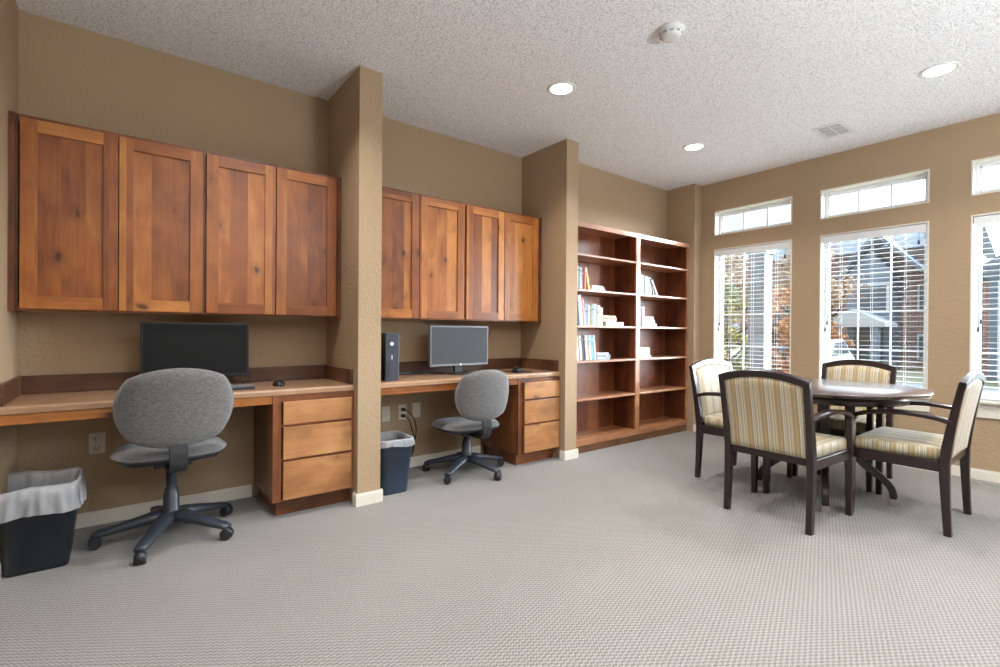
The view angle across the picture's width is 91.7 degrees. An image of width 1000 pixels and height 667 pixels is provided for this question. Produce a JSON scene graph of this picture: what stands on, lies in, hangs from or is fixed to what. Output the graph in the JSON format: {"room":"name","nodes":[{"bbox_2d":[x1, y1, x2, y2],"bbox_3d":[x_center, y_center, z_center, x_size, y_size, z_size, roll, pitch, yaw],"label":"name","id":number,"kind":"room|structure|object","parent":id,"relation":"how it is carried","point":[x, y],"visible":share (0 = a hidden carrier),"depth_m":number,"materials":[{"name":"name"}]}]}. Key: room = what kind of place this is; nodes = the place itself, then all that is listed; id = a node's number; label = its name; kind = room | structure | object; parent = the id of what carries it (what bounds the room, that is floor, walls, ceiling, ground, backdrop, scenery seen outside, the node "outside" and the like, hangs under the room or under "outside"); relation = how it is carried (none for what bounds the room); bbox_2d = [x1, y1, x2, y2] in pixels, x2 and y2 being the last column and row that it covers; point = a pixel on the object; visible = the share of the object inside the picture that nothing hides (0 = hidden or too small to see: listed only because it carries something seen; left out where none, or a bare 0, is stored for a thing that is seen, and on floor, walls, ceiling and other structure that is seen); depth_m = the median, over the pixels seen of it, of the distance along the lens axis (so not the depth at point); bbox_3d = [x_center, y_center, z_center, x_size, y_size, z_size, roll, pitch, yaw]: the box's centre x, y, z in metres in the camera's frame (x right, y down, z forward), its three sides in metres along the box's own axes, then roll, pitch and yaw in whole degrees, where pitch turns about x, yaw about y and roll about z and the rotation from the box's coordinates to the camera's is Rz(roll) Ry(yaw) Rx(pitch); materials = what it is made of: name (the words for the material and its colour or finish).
{"room":"computer lab","nodes":[
{"label":"computer lab","id":0,"kind":"room"},
{"bbox_2d":[0,0,17,493],"bbox_3d":[-2.426,-0.306,2.284,0.147,2.800,0.606,0,0,-38],"label":"wall partition","id":1,"kind":"structure","parent":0,"point":[8,8],"depth_m":2.31,"materials":[{"name":"beige paint"}]},
{"bbox_2d":[327,65,382,501],"bbox_3d":[-1.026,-0.301,3.370,0.154,2.800,0.606,0,0,-38],"label":"wall partition","id":2,"kind":"structure","parent":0,"point":[355,109],"depth_m":3.15,"materials":[{"name":"beige paint"}]},
{"bbox_2d":[352,488,382,506],"bbox_3d":[-0.998,1.059,3.329,0.182,0.080,0.514,0,0,-38],"label":"baseboard","id":3,"kind":"structure","parent":2,"relation":"attached to","point":[366,498],"depth_m":3.12,"materials":[{"name":"beige paint"}]},
{"bbox_2d":[17,10,701,513],"bbox_3d":[-1.710,-0.304,2.925,9.581,2.800,0.770,0,0,-38],"label":"wall","id":4,"kind":"structure","parent":0,"point":[67,73],"depth_m":3.19,"materials":[{"name":"beige paint"}]},
{"bbox_2d":[89,432,104,454],"bbox_3d":[-2.300,0.628,2.768,0.074,0.120,0.010,0,0,-38],"label":"wall outlet","id":5,"kind":"object","parent":4,"relation":"attached to","point":[96,440],"visible":1,"depth_m":2.77,"materials":[{"name":"beige plastic"}]},
{"bbox_2d":[93,436,100,441],"bbox_3d":[-2.298,0.603,2.766,0.037,0.037,0.003,0,0,-38],"label":"socket","id":6,"kind":"object","parent":5,"relation":"attached to","point":[95,438],"depth_m":2.76,"materials":[{"name":"beige plastic"}]},
{"bbox_2d":[93,444,100,450],"bbox_3d":[-2.298,0.653,2.766,0.037,0.037,0.003,0,0,-38],"label":"socket","id":7,"kind":"object","parent":5,"relation":"attached to","point":[96,447],"depth_m":2.77,"materials":[{"name":"beige plastic"}]},
{"bbox_2d":[7,111,203,315],"bbox_3d":[-2.138,-0.589,2.696,0.810,0.964,0.303,0,0,-38],"label":"upper cabinet","id":8,"kind":"object","parent":4,"relation":"attached to","point":[99,220],"visible":1,"depth_m":2.55,"materials":[{"name":"brown wood"}]},
{"bbox_2d":[75,484,251,528],"bbox_3d":[-2.115,1.053,2.913,1.125,0.080,0.014,0,0,-38],"label":"baseboard","id":9,"kind":"structure","parent":4,"relation":"attached to","point":[104,516],"depth_m":2.89,"materials":[{"name":"beige paint"}]},
{"bbox_2d":[22,365,324,393],"bbox_3d":[-1.911,0.277,3.060,1.582,0.098,0.019,0,0,-38],"label":"backsplash","id":10,"kind":"structure","parent":4,"relation":"attached to","point":[31,384],"depth_m":2.79,"materials":[{"name":"laminate"}]},
{"bbox_2d":[198,151,340,318],"bbox_3d":[-1.499,-0.585,3.192,0.808,0.968,0.303,0,0,-38],"label":"upper cabinet","id":11,"kind":"object","parent":4,"relation":"attached to","point":[272,233],"visible":1,"depth_m":3.04,"materials":[{"name":"brown wood"}]},
{"bbox_2d":[381,406,389,421],"bbox_3d":[-0.909,0.641,3.848,0.074,0.120,0.009,0,0,-38],"label":"wall outlet","id":12,"kind":"object","parent":4,"relation":"attached to","point":[385,411],"visible":1,"depth_m":3.84,"materials":[{"name":"beige plastic"}]},
{"bbox_2d":[398,404,406,419],"bbox_3d":[-0.794,0.639,3.936,0.074,0.120,0.010,0,0,-38],"label":"wall outlet","id":13,"kind":"object","parent":4,"relation":"attached to","point":[400,412],"visible":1,"depth_m":3.93,"materials":[{"name":"beige plastic"}]},
{"bbox_2d":[401,408,416,455],"bbox_3d":[-0.748,0.818,3.919,0.157,0.426,0.074,0,0,-38],"label":"power cord","id":14,"kind":"object","parent":4,"relation":"attached to","point":[402,409],"visible":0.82,"depth_m":3.92,"materials":[{"name":"black plastic"}]},
{"bbox_2d":[412,402,419,417],"bbox_3d":[-0.695,0.636,4.013,0.074,0.120,0.009,0,0,-38],"label":"wall outlet","id":15,"kind":"object","parent":4,"relation":"attached to","point":[415,406],"visible":1,"depth_m":4.01,"materials":[{"name":"beige plastic"}]},
{"bbox_2d":[381,186,464,320],"bbox_3d":[-0.717,-0.584,3.799,0.856,0.964,0.303,0,0,-38],"label":"upper cabinet","id":16,"kind":"object","parent":4,"relation":"attached to","point":[422,270],"visible":0.6,"depth_m":3.70,"materials":[{"name":"brown wood"}]},
{"bbox_2d":[409,446,480,467],"bbox_3d":[-0.670,1.059,4.034,1.229,0.080,0.014,0,0,-38],"label":"baseboard","id":17,"kind":"structure","parent":4,"relation":"attached to","point":[417,460],"depth_m":4.10,"materials":[{"name":"beige paint"}]},
{"bbox_2d":[399,358,519,372],"bbox_3d":[-0.474,0.282,4.175,1.667,0.098,0.019,0,0,-38],"label":"backsplash","id":18,"kind":"structure","parent":4,"relation":"attached to","point":[496,363],"depth_m":4.29,"materials":[{"name":"laminate"}]},
{"bbox_2d":[463,203,541,322],"bbox_3d":[-0.043,-0.579,4.322,0.848,0.968,0.303,0,0,-38],"label":"upper cabinet","id":19,"kind":"object","parent":4,"relation":"attached to","point":[503,249],"visible":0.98,"depth_m":4.17,"materials":[{"name":"brown wood"}]},
{"bbox_2d":[0,430,999,666],"bbox_3d":[1.013,1.189,-0.471,9.731,0.120,9.497,0,0,-38],"label":"floor","id":20,"kind":"structure","parent":0,"point":[619,555],"depth_m":2.20,"materials":[{"name":"carpet"}]},
{"bbox_2d":[0,508,77,577],"bbox_3d":[-2.210,0.918,2.332,0.299,0.355,0.360,0,0,-38],"label":"waste bin","id":21,"kind":"object","parent":20,"relation":"on","point":[32,544],"visible":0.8,"depth_m":2.21,"materials":[{"name":"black plastic"}]},
{"bbox_2d":[0,467,86,523],"bbox_3d":[-2.211,0.862,2.330,0.344,0.347,0.415,0,0,-38],"label":"liner","id":22,"kind":"object","parent":21,"relation":"in","point":[35,492],"visible":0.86,"depth_m":2.24,"materials":[{"name":"white plastic"}]},
{"bbox_2d":[87,368,233,564],"bbox_3d":[-1.793,0.633,2.624,0.669,0.928,0.680,0,0,-40],"label":"office chair","id":23,"kind":"object","parent":20,"relation":"on","point":[170,419],"visible":1,"depth_m":2.41,"materials":[{"name":"grey fabric"}]},
{"bbox_2d":[254,391,353,515],"bbox_3d":[-1.295,0.733,3.188,0.485,0.729,0.539,0,0,-38],"label":"base cabinet","id":24,"kind":"object","parent":20,"relation":"on","point":[303,443],"visible":0.98,"depth_m":2.98,"materials":[{"name":"brown wood"}]},
{"bbox_2d":[0,365,353,425],"bbox_3d":[-1.750,0.322,2.853,1.620,0.183,0.545,0,0,-38],"label":"countertop","id":25,"kind":"structure","parent":24,"relation":"on","point":[28,399],"depth_m":2.69,"materials":[{"name":"laminate"}]},
{"bbox_2d":[140,322,248,375],"bbox_3d":[-1.788,0.132,2.867,0.545,0.389,0.230,0,0,-38],"label":"monitor","id":26,"kind":"object","parent":25,"relation":"on","point":[223,348],"visible":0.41,"depth_m":2.86,"materials":[{"name":"black plastic"}]},
{"bbox_2d":[231,384,254,389],"bbox_3d":[-1.662,0.317,2.770,0.450,0.022,0.140,0,0,-42],"label":"keyboard","id":27,"kind":"object","parent":25,"relation":"on","point":[234,386],"visible":0.24,"depth_m":2.85,"materials":[{"name":"black plastic"}]},
{"bbox_2d":[272,378,284,385],"bbox_3d":[-1.396,0.307,3.058,0.072,0.043,0.120,0,0,-28],"label":"computer mouse","id":28,"kind":"object","parent":25,"relation":"on","point":[278,382],"visible":1,"depth_m":3.02,"materials":[{"name":"black plastic"}]},
{"bbox_2d":[380,446,411,495],"bbox_3d":[-0.781,0.918,3.421,0.249,0.365,0.299,0,0,-38],"label":"waste bin","id":29,"kind":"object","parent":20,"relation":"on","point":[394,461],"visible":0.66,"depth_m":3.31,"materials":[{"name":"blue plastic"}]},
{"bbox_2d":[380,430,414,448],"bbox_3d":[-0.781,0.831,3.420,0.275,0.220,0.326,0,0,-38],"label":"liner","id":30,"kind":"object","parent":29,"relation":"in","point":[395,438],"visible":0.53,"depth_m":3.38,"materials":[{"name":"white plastic"}]},
{"bbox_2d":[423,370,508,484],"bbox_3d":[-0.242,0.685,3.861,0.658,0.835,0.677,0,0,-35],"label":"office chair","id":31,"kind":"object","parent":20,"relation":"on","point":[481,396],"visible":1,"depth_m":3.63,"materials":[{"name":"grey fabric"}]},
{"bbox_2d":[481,376,559,464],"bbox_3d":[0.180,0.739,4.332,0.473,0.729,0.539,0,0,-38],"label":"base cabinet","id":32,"kind":"object","parent":20,"relation":"on","point":[527,431],"visible":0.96,"depth_m":4.11,"materials":[{"name":"brown wood"}]},
{"bbox_2d":[381,358,559,394],"bbox_3d":[-0.314,0.327,3.967,1.705,0.183,0.545,0,0,-38],"label":"countertop","id":33,"kind":"structure","parent":32,"relation":"on","point":[424,382],"depth_m":3.99,"materials":[{"name":"laminate"}]},
{"bbox_2d":[381,332,398,380],"bbox_3d":[-0.860,0.163,3.514,0.100,0.335,0.364,0,0,-38],"label":"computer tower","id":34,"kind":"object","parent":33,"relation":"on","point":[389,341],"visible":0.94,"depth_m":3.37,"materials":[{"name":"black plastic"}]},
{"bbox_2d":[399,372,442,374],"bbox_3d":[-0.665,0.322,3.891,0.484,0.021,0.052,0,0,-38],"label":"cable","id":35,"kind":"object","parent":33,"relation":"on","point":[415,372],"visible":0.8,"depth_m":3.88,"materials":[{"name":"black plastic"}]},
{"bbox_2d":[428,325,487,374],"bbox_3d":[-0.326,0.136,3.969,0.575,0.392,0.230,0,0,-40],"label":"monitor","id":36,"kind":"object","parent":33,"relation":"on","point":[455,346],"visible":0.96,"depth_m":3.95,"materials":[{"name":"silver metal"}]},
{"bbox_2d":[502,371,531,372],"bbox_3d":[0.158,0.334,4.200,0.200,0.003,0.200,0,0,-38],"label":"mouse pad","id":37,"kind":"object","parent":33,"relation":"on","point":[502,371],"visible":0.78,"depth_m":4.19,"materials":[{"name":"black"}]},
{"bbox_2d":[512,366,521,371],"bbox_3d":[0.143,0.310,4.195,0.072,0.043,0.120,0,0,-23],"label":"computer mouse","id":38,"kind":"object","parent":37,"relation":"on","point":[516,369],"visible":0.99,"depth_m":4.16,"materials":[{"name":"black plastic"}]},
{"bbox_2d":[576,221,688,453],"bbox_3d":[1.301,0.046,5.063,1.894,2.125,0.294,0,0,-38],"label":"bookcase","id":39,"kind":"object","parent":20,"relation":"on","point":[626,397],"visible":0.71,"depth_m":5.10,"materials":[{"name":"brown wood"}]},
{"bbox_2d":[577,296,581,324],"bbox_3d":[0.675,-0.210,4.561,0.055,0.276,0.188,0,0,-38],"label":"book","id":40,"kind":"object","parent":39,"relation":"on","point":[578,298],"visible":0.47,"depth_m":4.49,"materials":[{"name":"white paper"}]},
{"bbox_2d":[577,295,582,324],"bbox_3d":[0.690,-0.215,4.576,0.053,0.285,0.194,0,0,-38],"label":"book","id":41,"kind":"object","parent":39,"relation":"on","point":[577,295],"visible":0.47,"depth_m":4.50,"materials":[{"name":"white paper"}]},
{"bbox_2d":[579,267,581,288],"bbox_3d":[0.701,-0.511,4.564,0.036,0.210,0.143,0,0,-38],"label":"book","id":42,"kind":"object","parent":39,"relation":"on","point":[580,268],"visible":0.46,"depth_m":4.51,"materials":[{"name":"grey paper"}]},
{"bbox_2d":[579,335,582,360],"bbox_3d":[0.699,0.137,4.583,0.056,0.237,0.160,0,0,-38],"label":"book","id":43,"kind":"object","parent":39,"relation":"on","point":[580,342],"visible":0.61,"depth_m":4.52,"materials":[{"name":"beige paper"}]},
{"bbox_2d":[581,335,584,360],"bbox_3d":[0.724,0.136,4.599,0.049,0.239,0.162,0,0,-38],"label":"book","id":44,"kind":"object","parent":39,"relation":"on","point":[582,339],"visible":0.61,"depth_m":4.54,"materials":[{"name":"grey paper"}]},
{"bbox_2d":[581,297,584,324],"bbox_3d":[0.714,-0.203,4.586,0.049,0.261,0.177,0,0,-38],"label":"book","id":45,"kind":"object","parent":39,"relation":"on","point":[581,297],"visible":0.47,"depth_m":4.51,"materials":[{"name":"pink paper"}]},
{"bbox_2d":[582,268,583,288],"bbox_3d":[0.728,-0.506,4.585,0.030,0.200,0.137,0,0,-38],"label":"book","id":46,"kind":"object","parent":39,"relation":"on","point":[582,268],"visible":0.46,"depth_m":4.53,"materials":[{"name":"red paper"}]},
{"bbox_2d":[583,335,585,359],"bbox_3d":[0.744,0.138,4.608,0.040,0.235,0.160,0,0,-38],"label":"book","id":47,"kind":"object","parent":39,"relation":"on","point":[583,335],"visible":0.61,"depth_m":4.54,"materials":[{"name":"grey paper"}]},
{"bbox_2d":[584,268,585,288],"bbox_3d":[0.752,-0.509,4.595,0.016,0.205,0.140,0,0,-38],"label":"book","id":48,"kind":"object","parent":39,"relation":"on","point":[584,268],"visible":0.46,"depth_m":4.54,"materials":[{"name":"red paper"}]},
{"bbox_2d":[584,304,586,325],"bbox_3d":[0.764,-0.175,4.622,0.028,0.205,0.140,0,0,-38],"label":"book","id":49,"kind":"object","parent":39,"relation":"on","point":[585,305],"visible":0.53,"depth_m":4.57,"materials":[{"name":"blue paper"}]},
{"bbox_2d":[585,267,589,289],"bbox_3d":[0.779,-0.513,4.634,0.068,0.214,0.147,0,0,-38],"label":"book","id":50,"kind":"object","parent":39,"relation":"on","point":[587,279],"visible":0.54,"depth_m":4.58,"materials":[{"name":"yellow paper"}]},
{"bbox_2d":[586,335,588,359],"bbox_3d":[0.777,0.138,4.644,0.046,0.236,0.160,0,0,-38],"label":"book","id":51,"kind":"object","parent":39,"relation":"on","point":[586,335],"visible":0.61,"depth_m":4.58,"materials":[{"name":"beige paper"}]},
{"bbox_2d":[587,304,588,325],"bbox_3d":[0.790,-0.172,4.631,0.020,0.200,0.137,0,0,-38],"label":"book","id":52,"kind":"object","parent":39,"relation":"on","point":[587,304],"visible":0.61,"depth_m":4.58,"materials":[{"name":"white paper"}]},
{"bbox_2d":[588,335,591,359],"bbox_3d":[0.800,0.137,4.657,0.050,0.237,0.161,0,0,-38],"label":"book","id":53,"kind":"object","parent":39,"relation":"on","point":[589,339],"visible":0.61,"depth_m":4.59,"materials":[{"name":"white paper"}]},
{"bbox_2d":[589,306,590,325],"bbox_3d":[0.807,-0.167,4.649,0.026,0.190,0.130,0,0,-38],"label":"book","id":54,"kind":"object","parent":39,"relation":"on","point":[589,306],"visible":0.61,"depth_m":4.60,"materials":[{"name":"beige paper"}]},
{"bbox_2d":[589,304,592,325],"bbox_3d":[0.830,-0.174,4.663,0.024,0.205,0.140,0,0,-38],"label":"book","id":55,"kind":"object","parent":39,"relation":"on","point":[591,305],"visible":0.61,"depth_m":4.61,"materials":[{"name":"grey paper"}]},
{"bbox_2d":[590,335,593,359],"bbox_3d":[0.821,0.137,4.671,0.046,0.237,0.161,0,0,-38],"label":"book","id":56,"kind":"object","parent":39,"relation":"on","point":[590,335],"visible":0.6,"depth_m":4.61,"materials":[{"name":"blue paper"}]},
{"bbox_2d":[593,304,594,325],"bbox_3d":[0.850,-0.176,4.673,0.018,0.208,0.142,0,0,-38],"label":"book","id":57,"kind":"object","parent":39,"relation":"on","point":[593,304],"visible":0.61,"depth_m":4.62,"materials":[{"name":"white paper"}]},
{"bbox_2d":[596,305,598,325],"bbox_3d":[0.889,-0.171,4.700,0.026,0.198,0.135,0,0,-38],"label":"book","id":58,"kind":"object","parent":39,"relation":"on","point":[597,306],"visible":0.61,"depth_m":4.64,"materials":[{"name":"grey paper"}]},
{"bbox_2d":[596,357,609,359],"bbox_3d":[0.957,0.244,4.775,0.190,0.024,0.151,0,0,-38],"label":"book","id":59,"kind":"object","parent":39,"relation":"on","point":[597,358],"visible":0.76,"depth_m":4.71,"materials":[{"name":"grey paper"}]},
{"bbox_2d":[603,322,623,325],"bbox_3d":[1.086,-0.091,4.884,0.270,0.040,0.171,0,0,-38],"label":"book","id":60,"kind":"object","parent":39,"relation":"on","point":[604,323],"visible":0.69,"depth_m":4.80,"materials":[{"name":"white paper"}]},
{"bbox_2d":[640,307,642,326],"bbox_3d":[1.428,-0.170,5.134,0.056,0.205,0.140,0,0,-38],"label":"book","id":61,"kind":"object","parent":39,"relation":"on","point":[641,308],"visible":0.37,"depth_m":5.08,"materials":[{"name":"white paper"}]},
{"bbox_2d":[640,275,642,293],"bbox_3d":[1.433,-0.504,5.115,0.028,0.205,0.140,0,0,-38],"label":"book","id":62,"kind":"object","parent":39,"relation":"on","point":[641,281],"visible":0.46,"depth_m":5.06,"materials":[{"name":"beige paper"}]},
{"bbox_2d":[645,276,646,294],"bbox_3d":[1.496,-0.500,5.175,0.040,0.198,0.135,0,0,-38],"label":"book","id":63,"kind":"object","parent":39,"relation":"on","point":[645,276],"visible":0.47,"depth_m":5.12,"materials":[{"name":"beige paper"}]},
{"bbox_2d":[648,278,651,294],"bbox_3d":[1.562,-0.497,5.229,0.052,0.192,0.130,0,0,-38],"label":"book","id":64,"kind":"object","parent":39,"relation":"on","point":[649,284],"visible":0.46,"depth_m":5.18,"materials":[{"name":"white paper"}]},
{"bbox_2d":[644,323,656,326],"bbox_3d":[1.558,-0.085,5.237,0.215,0.035,0.151,0,0,-38],"label":"book","id":65,"kind":"object","parent":39,"relation":"on","point":[645,325],"visible":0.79,"depth_m":5.18,"materials":[{"name":"white paper"}]},
{"bbox_2d":[644,320,654,323],"bbox_3d":[1.544,-0.123,5.227,0.180,0.038,0.151,0,0,-38],"label":"book","id":66,"kind":"object","parent":65,"relation":"on","point":[645,321],"visible":0.66,"depth_m":5.18,"materials":[{"name":"white paper"}]},
{"bbox_2d":[689,359,792,492],"bbox_3d":[1.872,0.664,3.789,0.658,0.909,0.529,0,0,-38],"label":"armchair","id":67,"kind":"object","parent":20,"relation":"on","point":[703,373],"visible":0.34,"depth_m":3.77,"materials":[{"name":"beige fabric"}]},
{"bbox_2d":[718,369,854,535],"bbox_3d":[1.772,0.667,3.029,0.637,0.909,0.558,0,0,-35],"label":"armchair","id":68,"kind":"object","parent":20,"relation":"on","point":[767,414],"visible":1,"depth_m":2.87,"materials":[{"name":"beige fabric"}]},
{"bbox_2d":[793,359,896,492],"bbox_3d":[2.704,0.670,3.812,0.637,0.909,0.541,0,0,-38],"label":"armchair","id":69,"kind":"object","parent":20,"relation":"on","point":[851,369],"visible":0.3,"depth_m":3.81,"materials":[{"name":"beige fabric"}]},
{"bbox_2d":[758,378,933,513],"bbox_3d":[2.238,0.740,3.369,1.144,0.762,1.144,1,0,31],"label":"round table","id":70,"kind":"object","parent":20,"relation":"on","point":[850,394],"visible":0.55,"depth_m":3.07,"materials":[{"name":"brown wood"}]},
{"bbox_2d":[852,371,985,537],"bbox_3d":[2.583,0.672,3.017,0.641,0.909,0.553,0,0,-38],"label":"armchair","id":71,"kind":"object","parent":20,"relation":"on","point":[910,448],"visible":0.89,"depth_m":2.86,"materials":[{"name":"beige fabric"}]},
{"bbox_2d":[15,0,999,190],"bbox_3d":[1.033,-1.731,-0.483,9.731,0.120,9.497,0,0,-38],"label":"ceiling","id":72,"kind":"structure","parent":0,"point":[749,81],"depth_m":3.02,"materials":[{"name":"white paint"}]},
{"bbox_2d":[547,81,575,95],"bbox_3d":[0.422,-1.687,3.355,0.196,0.007,0.196,0,0,-38],"label":"recessed light","id":73,"kind":"object","parent":72,"relation":"in","point":[561,88],"visible":1,"depth_m":3.35,"materials":[{"name":"white glass"}]},
{"bbox_2d":[658,21,684,42],"bbox_3d":[0.948,-1.660,2.694,0.144,0.050,0.144,0,0,-38],"label":"smoke detector","id":74,"kind":"object","parent":72,"relation":"attached to","point":[670,32],"visible":1,"depth_m":2.66,"materials":[{"name":"white plastic"}]},
{"bbox_2d":[660,28,682,39],"bbox_3d":[0.948,-1.654,2.694,0.119,0.010,0.119,0,0,-38],"label":"grille","id":75,"kind":"object","parent":74,"relation":"attached to","point":[665,33],"depth_m":2.67,"materials":[{"name":"grey plastic"}]},
{"bbox_2d":[683,143,705,150],"bbox_3d":[1.752,-1.683,4.393,0.196,0.007,0.196,0,0,-38],"label":"recessed light","id":76,"kind":"object","parent":72,"relation":"in","point":[693,146],"visible":1,"depth_m":4.38,"materials":[{"name":"white glass"}]},
{"bbox_2d":[811,121,854,138],"bbox_3d":[2.750,-1.671,4.009,0.310,0.012,0.220,0,0,-38],"label":"ceiling vent","id":77,"kind":"object","parent":72,"relation":"in","point":[839,128],"visible":1,"depth_m":3.99,"materials":[{"name":"white plastic"}]},
{"bbox_2d":[919,61,959,78],"bbox_3d":[2.789,-1.670,3.086,0.196,0.007,0.196,0,0,-38],"label":"recessed light","id":78,"kind":"object","parent":72,"relation":"in","point":[940,69],"visible":1,"depth_m":3.08,"materials":[{"name":"white glass"}]},
{"bbox_2d":[538,138,578,457],"bbox_3d":[0.516,-0.295,4.410,0.144,2.800,0.360,0,0,-38],"label":"wall partition","id":79,"kind":"structure","parent":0,"point":[558,162],"depth_m":4.29,"materials":[{"name":"beige paint"}]},
{"bbox_2d":[700,113,999,471],"bbox_3d":[4.763,-0.257,2.518,0.150,2.800,9.347,0,0,-38],"label":"wall","id":80,"kind":"structure","parent":0,"point":[948,151],"depth_m":4.11,"materials":[{"name":"beige paint"}]},
{"bbox_2d":[713,239,791,373],"bbox_3d":[2.681,-0.148,5.165,0.195,1.571,0.862,0,0,-38],"label":"window","id":81,"kind":"structure","parent":80,"relation":"in","point":[718,345],"depth_m":5.44,"materials":[{"name":"beige paint"}]},
{"bbox_2d":[716,241,790,370],"bbox_3d":[2.669,-0.209,5.155,0.073,1.417,0.770,0,0,-38],"label":"window blind","id":82,"kind":"object","parent":81,"relation":"attached to","point":[782,245],"visible":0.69,"depth_m":5.12,"materials":[{"name":"white plastic"}]},
{"bbox_2d":[714,196,791,235],"bbox_3d":[2.705,-1.223,5.173,0.154,0.277,0.802,0,0,-38],"label":"window","id":83,"kind":"structure","parent":80,"relation":"in","point":[719,216],"depth_m":5.22,"materials":[{"name":"beige paint"}]},
{"bbox_2d":[820,169,929,219],"bbox_3d":[3.344,-1.215,4.349,0.154,0.277,0.793,0,0,-38],"label":"window","id":84,"kind":"structure","parent":80,"relation":"in","point":[825,195],"depth_m":4.34,"materials":[{"name":"beige paint"}]},
{"bbox_2d":[819,221,931,411],"bbox_3d":[3.320,-0.140,4.341,0.195,1.571,0.853,0,0,-38],"label":"window","id":85,"kind":"structure","parent":80,"relation":"in","point":[824,336],"depth_m":4.46,"materials":[{"name":"beige paint"}]},
{"bbox_2d":[822,223,926,388],"bbox_3d":[3.308,-0.201,4.331,0.073,1.417,0.761,0,0,-38],"label":"window blind","id":86,"kind":"object","parent":85,"relation":"attached to","point":[920,227],"visible":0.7,"depth_m":4.29,"materials":[{"name":"white plastic"}]},
{"bbox_2d":[865,459,999,482],"bbox_3d":[4.919,1.105,2.176,0.014,0.080,8.594,0,0,-38],"label":"baseboard","id":87,"kind":"structure","parent":80,"relation":"attached to","point":[991,476],"depth_m":3.74,"materials":[{"name":"beige paint"}]},
{"bbox_2d":[969,211,999,419],"bbox_3d":[3.959,-0.132,3.517,0.195,1.571,0.857,0,0,-38],"label":"window","id":88,"kind":"structure","parent":80,"relation":"in","point":[990,409],"depth_m":3.81,"materials":[{"name":"beige paint"}]},
{"bbox_2d":[973,214,999,400],"bbox_3d":[3.947,-0.194,3.507,0.073,1.417,0.765,0,0,-38],"label":"window blind","id":89,"kind":"object","parent":88,"relation":"attached to","point":[988,219],"visible":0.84,"depth_m":3.74,"materials":[{"name":"white plastic"}]},
{"bbox_2d":[971,155,999,195],"bbox_3d":[3.983,-1.207,3.525,0.154,0.277,0.797,0,0,-38],"label":"window","id":90,"kind":"structure","parent":80,"relation":"in","point":[977,166],"depth_m":3.79,"materials":[{"name":"beige paint"}]},
{"bbox_2d":[896,382,999,395],"bbox_3d":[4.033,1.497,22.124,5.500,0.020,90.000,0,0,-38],"label":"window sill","id":91,"kind":"structure","parent":0,"point":[988,391],"depth_m":13.70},
{"bbox_2d":[724,253,782,362],"bbox_3d":[8.068,-1.084,17.192,3.315,5.291,3.535,1,0,26],"label":"tree","id":92,"kind":"object","parent":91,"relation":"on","point":[740,285],"visible":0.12,"depth_m":16.48,"materials":[{"name":"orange plant"}]},
{"bbox_2d":[778,339,854,361],"bbox_3d":[9.017,0.854,14.273,1.820,1.397,4.450,1,0,44],"label":"car","id":93,"kind":"object","parent":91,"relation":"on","point":[834,343],"visible":0.02,"depth_m":13.38,"materials":[{"name":"white paint"}]},
{"label":"outside","id":94,"kind":"structure","parent":0,"visible":0},
{"bbox_2d":[731,344,999,389],"bbox_3d":[20.758,1.670,35.096,64.169,0.200,90.000,0,0,-38],"label":"ground","id":95,"kind":"structure","parent":94,"point":[910,373],"depth_m":17.50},
{"bbox_2d":[723,284,747,369],"bbox_3d":[6.038,0.108,13.032,1.630,2.917,1.458,0,0,-13],"label":"tree","id":96,"kind":"object","parent":95,"relation":"on","point":[738,337],"visible":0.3,"depth_m":12.78,"materials":[{"name":"green plant"}]},
{"bbox_2d":[724,255,747,331],"bbox_3d":[10.079,-1.588,25.083,4.806,6.368,5.760,0,0,7],"label":"tree","id":97,"kind":"object","parent":95,"relation":"on","point":[739,324],"visible":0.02,"depth_m":23.50,"materials":[{"name":"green plant"}]},
{"bbox_2d":[745,250,774,369],"bbox_3d":[3.818,0.157,7.151,0.340,2.820,0.310,0,0,-38],"label":"porch column","id":98,"kind":"structure","parent":95,"relation":"on","point":[756,327],"depth_m":7.06,"materials":[{"name":"grey paint"}]},
{"bbox_2d":[771,287,789,372],"bbox_3d":[6.630,0.230,11.472,1.410,2.695,1.477,0,0,-38],"label":"tree","id":99,"kind":"object","parent":95,"relation":"on","point":[783,329],"visible":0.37,"depth_m":11.20,"materials":[{"name":"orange plant"}]},
{"bbox_2d":[772,243,867,319],"bbox_3d":[12.395,-1.259,19.569,3.922,5.680,3.580,0,0,-38],"label":"tree","id":100,"kind":"object","parent":95,"relation":"on","point":[833,289],"visible":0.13,"depth_m":18.88,"materials":[{"name":"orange plant"}]},
{"bbox_2d":[830,320,854,347],"bbox_3d":[12.435,0.547,18.415,1.942,2.139,1.796,0,0,-38],"label":"shrub","id":101,"kind":"object","parent":95,"relation":"on","point":[835,335],"visible":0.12,"depth_m":18.14,"materials":[{"name":"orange plant"}]},
{"bbox_2d":[742,224,995,369],"bbox_3d":[18.067,-1.783,25.257,9.500,6.750,9.800,0,0,-38],"label":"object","id":102,"kind":"structure","parent":95,"relation":"on","point":[879,335],"depth_m":21.93,"materials":[{"name":"grey"}]},
{"bbox_2d":[981,255,999,380],"bbox_3d":[21.073,-1.302,16.646,7.100,5.900,6.700,0,0,-38],"label":"house","id":103,"kind":"structure","parent":95,"relation":"on","point":[989,329],"depth_m":17.00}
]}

